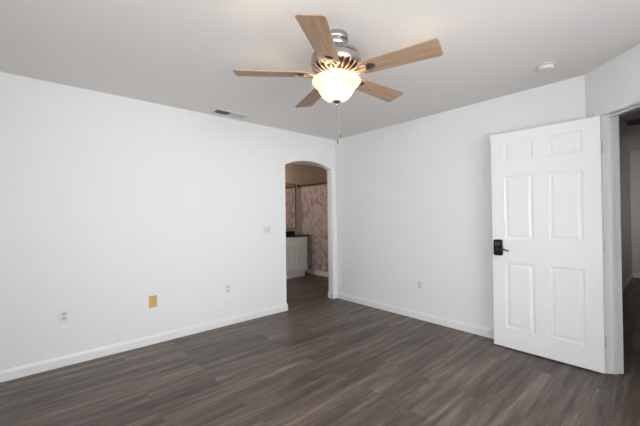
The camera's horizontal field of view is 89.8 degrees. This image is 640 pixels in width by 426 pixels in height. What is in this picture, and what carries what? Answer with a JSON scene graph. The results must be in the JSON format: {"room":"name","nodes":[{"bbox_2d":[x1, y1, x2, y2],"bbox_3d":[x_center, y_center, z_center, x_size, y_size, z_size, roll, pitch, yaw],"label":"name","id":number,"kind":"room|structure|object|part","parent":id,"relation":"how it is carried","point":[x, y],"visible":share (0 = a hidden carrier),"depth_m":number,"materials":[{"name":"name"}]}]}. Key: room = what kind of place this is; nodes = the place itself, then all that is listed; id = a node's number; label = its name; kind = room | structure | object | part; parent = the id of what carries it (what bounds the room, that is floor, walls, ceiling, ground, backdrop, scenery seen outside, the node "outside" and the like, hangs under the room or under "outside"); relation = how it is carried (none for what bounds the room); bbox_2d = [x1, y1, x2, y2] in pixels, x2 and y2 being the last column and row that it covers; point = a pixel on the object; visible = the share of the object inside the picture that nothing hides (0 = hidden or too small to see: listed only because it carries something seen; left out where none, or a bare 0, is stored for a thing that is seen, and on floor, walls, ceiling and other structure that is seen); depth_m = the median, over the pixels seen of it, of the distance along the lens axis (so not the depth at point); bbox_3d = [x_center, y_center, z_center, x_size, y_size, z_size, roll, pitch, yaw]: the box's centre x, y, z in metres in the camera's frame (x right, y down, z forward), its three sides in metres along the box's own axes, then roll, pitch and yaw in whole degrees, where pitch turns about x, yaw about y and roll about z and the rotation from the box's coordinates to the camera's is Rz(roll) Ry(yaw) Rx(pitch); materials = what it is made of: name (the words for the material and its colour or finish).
{"room":"empty bedroom","nodes":[
{"label":"empty bedroom","id":0,"kind":"room"},
{"bbox_2d":[0,72,336,370],"bbox_3d":[-1.466,0.098,3.514,4.730,2.440,0.092,0,-1,-42],"label":"wall","id":1,"kind":"structure","parent":0,"point":[109,203],"depth_m":3.11,"materials":[{"name":"white paint"}]},
{"bbox_2d":[59,309,68,323],"bbox_3d":[-2.211,0.891,2.772,0.070,0.114,0.009,0,-1,-42],"label":"wall outlet","id":2,"kind":"object","parent":1,"relation":"attached to","point":[63,314],"visible":1,"depth_m":2.77,"materials":[{"name":"white plastic"}]},
{"bbox_2d":[0,304,287,382],"bbox_3d":[-1.800,1.276,3.193,3.557,0.088,0.114,0,-1,-42],"label":"baseboard","id":3,"kind":"structure","parent":1,"relation":"attached to","point":[46,365],"depth_m":3.06,"materials":[{"name":"white wood"}]},
{"bbox_2d":[149,295,156,307],"bbox_3d":[-1.682,0.894,3.236,0.074,0.118,0.016,0,-1,-42],"label":"cable plate","id":4,"kind":"object","parent":1,"relation":"attached to","point":[152,299],"visible":1,"depth_m":3.23,"materials":[{"name":"yellow plastic"}]},
{"bbox_2d":[225,284,230,293],"bbox_3d":[-1.080,0.893,3.775,0.070,0.114,0.009,0,-1,-42],"label":"wall outlet","id":5,"kind":"object","parent":1,"relation":"attached to","point":[227,286],"visible":1,"depth_m":3.77,"materials":[{"name":"white plastic"}]},
{"bbox_2d":[263,225,270,234],"bbox_3d":[-0.680,0.219,4.140,0.116,0.116,0.012,0,-1,-42],"label":"light switch","id":6,"kind":"object","parent":1,"relation":"attached to","point":[266,229],"visible":1,"depth_m":4.14,"materials":[{"name":"white plastic"}]},
{"bbox_2d":[285,163,325,233],"bbox_3d":[-1.199,0.120,6.724,3.750,2.440,0.100,0,-1,-42],"label":"wall","id":7,"kind":"structure","parent":0,"point":[296,174],"depth_m":7.33,"materials":[{"name":"beige paint"}]},
{"bbox_2d":[285,183,295,228],"bbox_3d":[-0.844,-0.144,6.964,0.790,1.013,0.018,0,-1,-42],"label":"wall mirror","id":8,"kind":"object","parent":7,"relation":"attached to","point":[290,189],"visible":0.41,"depth_m":7.13,"materials":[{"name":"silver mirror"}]},
{"bbox_2d":[297,182,326,187],"bbox_3d":[0.213,-0.623,6.507,0.076,0.076,2.120,0,-1,-42],"label":"curtain rod","id":9,"kind":"object","parent":7,"relation":"attached to","point":[298,186],"visible":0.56,"depth_m":6.96,"materials":[{"name":"brown metal"}]},
{"bbox_2d":[301,185,327,271],"bbox_3d":[0.032,0.316,6.716,0.047,1.800,1.340,0,-1,-42],"label":"shower curtain","id":10,"kind":"object","parent":9,"relation":"hanging from","point":[313,198],"visible":0.5,"depth_m":6.84,"materials":[{"name":"fabric"}]},
{"bbox_2d":[308,162,328,291],"bbox_3d":[-1.455,0.099,3.591,4.610,2.440,0.008,0,-1,-42],"label":"wall","id":11,"kind":"structure","parent":0,"point":[308,162],"depth_m":4.98,"materials":[{"name":"beige paint"}]},
{"bbox_2d":[0,0,639,166],"bbox_3d":[1.447,-1.200,4.209,10.020,0.100,7.470,0,-1,-42],"label":"ceiling","id":12,"kind":"structure","parent":0,"point":[182,54],"depth_m":2.23,"materials":[{"name":"white paint"}]},
{"bbox_2d":[210,108,249,118],"bbox_3d":[-1.016,-1.120,3.640,0.400,0.012,0.170,0,-1,-42],"label":"ceiling vent","id":13,"kind":"object","parent":12,"relation":"in","point":[215,111],"visible":1,"depth_m":3.63,"materials":[{"name":"white metal"}]},
{"bbox_2d":[233,14,442,144],"bbox_3d":[0.139,-0.797,2.109,1.232,0.708,1.292,0,-1,-42],"label":"ceiling fan","id":14,"kind":"object","parent":12,"relation":"hanging from","point":[336,64],"visible":1,"depth_m":1.96,"materials":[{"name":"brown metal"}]},
{"bbox_3d":[-0.300,-0.890,2.050,0.482,0.006,0.150,-1,10,-4],"label":"blade","id":15,"kind":"part","parent":14,"relation":"part of","materials":[{"name":"brown wood"}]},
{"bbox_3d":[-0.050,-0.890,2.457,0.150,0.006,0.482,-12,4,-22],"label":"blade","id":16,"kind":"part","parent":14,"relation":"part of","materials":[{"name":"brown wood"}]},
{"bbox_3d":[0.009,-0.896,1.687,0.150,0.006,0.482,10,2,13],"label":"blade","id":17,"kind":"part","parent":14,"relation":"part of","materials":[{"name":"brown wood"}]},
{"bbox_2d":[312,55,358,74],"bbox_3d":[0.104,-0.923,2.082,0.315,0.055,0.312,0,-1,-42],"label":"motor","id":18,"kind":"object","parent":14,"relation":"attached to","point":[345,62],"depth_m":1.99,"materials":[{"name":"silver"}]},
{"bbox_3d":[0.106,-0.793,2.080,0.316,0.144,0.316,0,-1,-42],"label":"lamp shade","id":19,"kind":"part","parent":14,"relation":"part of","materials":[{"name":"white glass"}]},
{"bbox_3d":[0.414,-0.896,2.345,0.482,0.006,0.150,0,-11,-40],"label":"blade","id":20,"kind":"part","parent":14,"relation":"part of","materials":[{"name":"brown wood"}]},
{"bbox_3d":[0.451,-0.900,1.869,0.482,0.006,0.150,-1,-11,32],"label":"blade","id":21,"kind":"part","parent":14,"relation":"part of","materials":[{"name":"brown wood"}]},
{"bbox_2d":[535,62,556,71],"bbox_3d":[1.791,-1.149,2.548,0.144,0.036,0.144,0,-1,-42],"label":"smoke detector","id":22,"kind":"object","parent":12,"relation":"attached to","point":[544,67],"visible":1,"depth_m":2.52,"materials":[{"name":"beige plastic"}]},
{"bbox_2d":[624,118,639,125],"bbox_3d":[4.233,-1.178,3.947,0.360,0.012,0.680,0,-1,-42],"label":"ceiling vent","id":23,"kind":"object","parent":12,"relation":"in","point":[636,121],"visible":1,"depth_m":4.12,"materials":[{"name":"grey paint"}]},
{"bbox_2d":[0,273,639,425],"bbox_3d":[1.476,1.339,4.189,10.020,0.100,7.470,0,-1,-42],"label":"floor","id":24,"kind":"structure","parent":0,"point":[322,360],"depth_m":2.46,"materials":[{"name":"plastic"}]},
{"bbox_2d":[286,236,306,278],"bbox_3d":[-0.964,0.916,6.486,1.420,0.840,0.542,0,-1,-42],"label":"vanity cabinet","id":25,"kind":"object","parent":24,"relation":"on","point":[296,247],"visible":0.39,"depth_m":6.57,"materials":[{"name":"white paint"}]},
{"bbox_3d":[-0.693,0.914,6.381,0.205,0.535,0.024,0,-1,-42],"label":"cabinet door","id":26,"kind":"part","parent":25,"relation":"part of","materials":[{"name":"white paint"}]},
{"bbox_3d":[-0.526,0.913,6.529,0.205,0.535,0.024,0,-1,-42],"label":"cabinet door","id":27,"kind":"part","parent":25,"relation":"part of","materials":[{"name":"white paint"}]},
{"bbox_2d":[286,234,309,237],"bbox_3d":[-0.951,0.480,6.499,1.500,0.032,0.554,0,-1,-42],"label":"countertop","id":28,"kind":"structure","parent":25,"relation":"on","point":[295,235],"depth_m":6.59,"materials":[{"name":"grey stone"}]},
{"bbox_2d":[286,231,294,234],"bbox_3d":[-0.669,0.424,6.828,0.260,0.077,0.110,0,-1,-42],"label":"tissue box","id":29,"kind":"object","parent":28,"relation":"on","point":[287,232],"visible":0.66,"depth_m":6.79,"materials":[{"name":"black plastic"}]},
{"bbox_3d":[-0.452,0.570,6.605,0.438,0.109,0.018,0,-1,-42],"label":"drawer","id":30,"kind":"part","parent":25,"relation":"part of","materials":[{"name":"white paint"}]},
{"bbox_3d":[-0.359,0.913,6.677,0.205,0.535,0.024,0,-1,-42],"label":"cabinet door","id":31,"kind":"part","parent":25,"relation":"part of","materials":[{"name":"white paint"}]},
{"bbox_2d":[305,269,327,276],"bbox_3d":[0.355,1.125,7.025,0.822,0.400,1.475,0,-1,-42],"label":"bathtub","id":32,"kind":"object","parent":24,"relation":"on","point":[311,271],"visible":0.11,"depth_m":6.88,"materials":[{"name":"white ceramic"}]},
{"bbox_2d":[335,75,584,329],"bbox_3d":[1.296,0.069,3.881,0.110,2.440,3.027,0,-1,-42],"label":"wall","id":33,"kind":"structure","parent":0,"point":[414,197],"depth_m":3.78,"materials":[{"name":"white paint"}]},
{"bbox_2d":[328,292,493,338],"bbox_3d":[1.198,1.246,3.839,0.102,0.088,3.127,0,-1,-42],"label":"baseboard","id":34,"kind":"structure","parent":33,"relation":"attached to","point":[470,328],"depth_m":3.89,"materials":[{"name":"white wood"}]},
{"bbox_2d":[417,280,422,289],"bbox_3d":[1.210,0.874,3.892,0.009,0.114,0.070,0,-1,-42],"label":"wall outlet","id":35,"kind":"object","parent":33,"relation":"attached to","point":[419,282],"visible":1,"depth_m":3.89,"materials":[{"name":"white plastic"}]},
{"bbox_2d":[585,44,639,117],"bbox_3d":[2.285,0.044,2.137,0.120,2.440,1.146,-1,0,3],"label":"wall","id":36,"kind":"structure","parent":0,"point":[617,79],"depth_m":2.44,"materials":[{"name":"white paint"}]},
{"bbox_2d":[491,116,606,373],"bbox_3d":[1.958,0.251,2.825,0.150,2.020,0.821,0,-1,-42],"label":"door","id":37,"kind":"structure","parent":36,"relation":"in","point":[548,244],"depth_m":2.77,"materials":[{"name":"white paint"}]},
{"bbox_2d":[593,92,639,373],"bbox_3d":[2.286,0.237,2.119,0.124,2.053,0.871,-1,0,3],"label":"trim","id":38,"kind":"structure","parent":36,"relation":"attached to","point":[610,124],"depth_m":2.53,"materials":[{"name":"white wood"}]},
{"bbox_2d":[618,116,623,373],"bbox_3d":[2.355,0.211,2.115,0.018,2.103,0.971,-1,0,3],"label":"trim","id":39,"kind":"structure","parent":36,"relation":"attached to","point":[618,116],"depth_m":2.54,"materials":[{"name":"white wood"}]},
{"bbox_2d":[619,140,631,284],"bbox_3d":[4.165,0.042,4.640,5.190,2.440,0.100,0,-1,-42],"label":"wall","id":40,"kind":"structure","parent":0,"point":[625,192],"depth_m":5.66,"materials":[{"name":"grey paint"}]},
{"bbox_2d":[622,273,632,291],"bbox_3d":[4.180,1.217,4.555,5.090,0.088,0.014,0,-1,-42],"label":"baseboard","id":41,"kind":"structure","parent":40,"relation":"attached to","point":[630,277],"depth_m":5.59,"materials":[{"name":"white"}]},
{"bbox_2d":[630,151,639,272],"bbox_3d":[6.700,0.020,5.618,0.100,2.440,1.800,0,-1,-42],"label":"wall","id":42,"kind":"structure","parent":0,"point":[634,156],"depth_m":6.21,"materials":[{"name":"grey paint"}]},
{"bbox_2d":[633,273,639,277],"bbox_3d":[6.671,1.196,5.571,0.014,0.088,1.800,0,-1,-42],"label":"baseboard","id":43,"kind":"structure","parent":42,"relation":"attached to","point":[635,275],"depth_m":6.19,"materials":[{"name":"white"}]}
]}

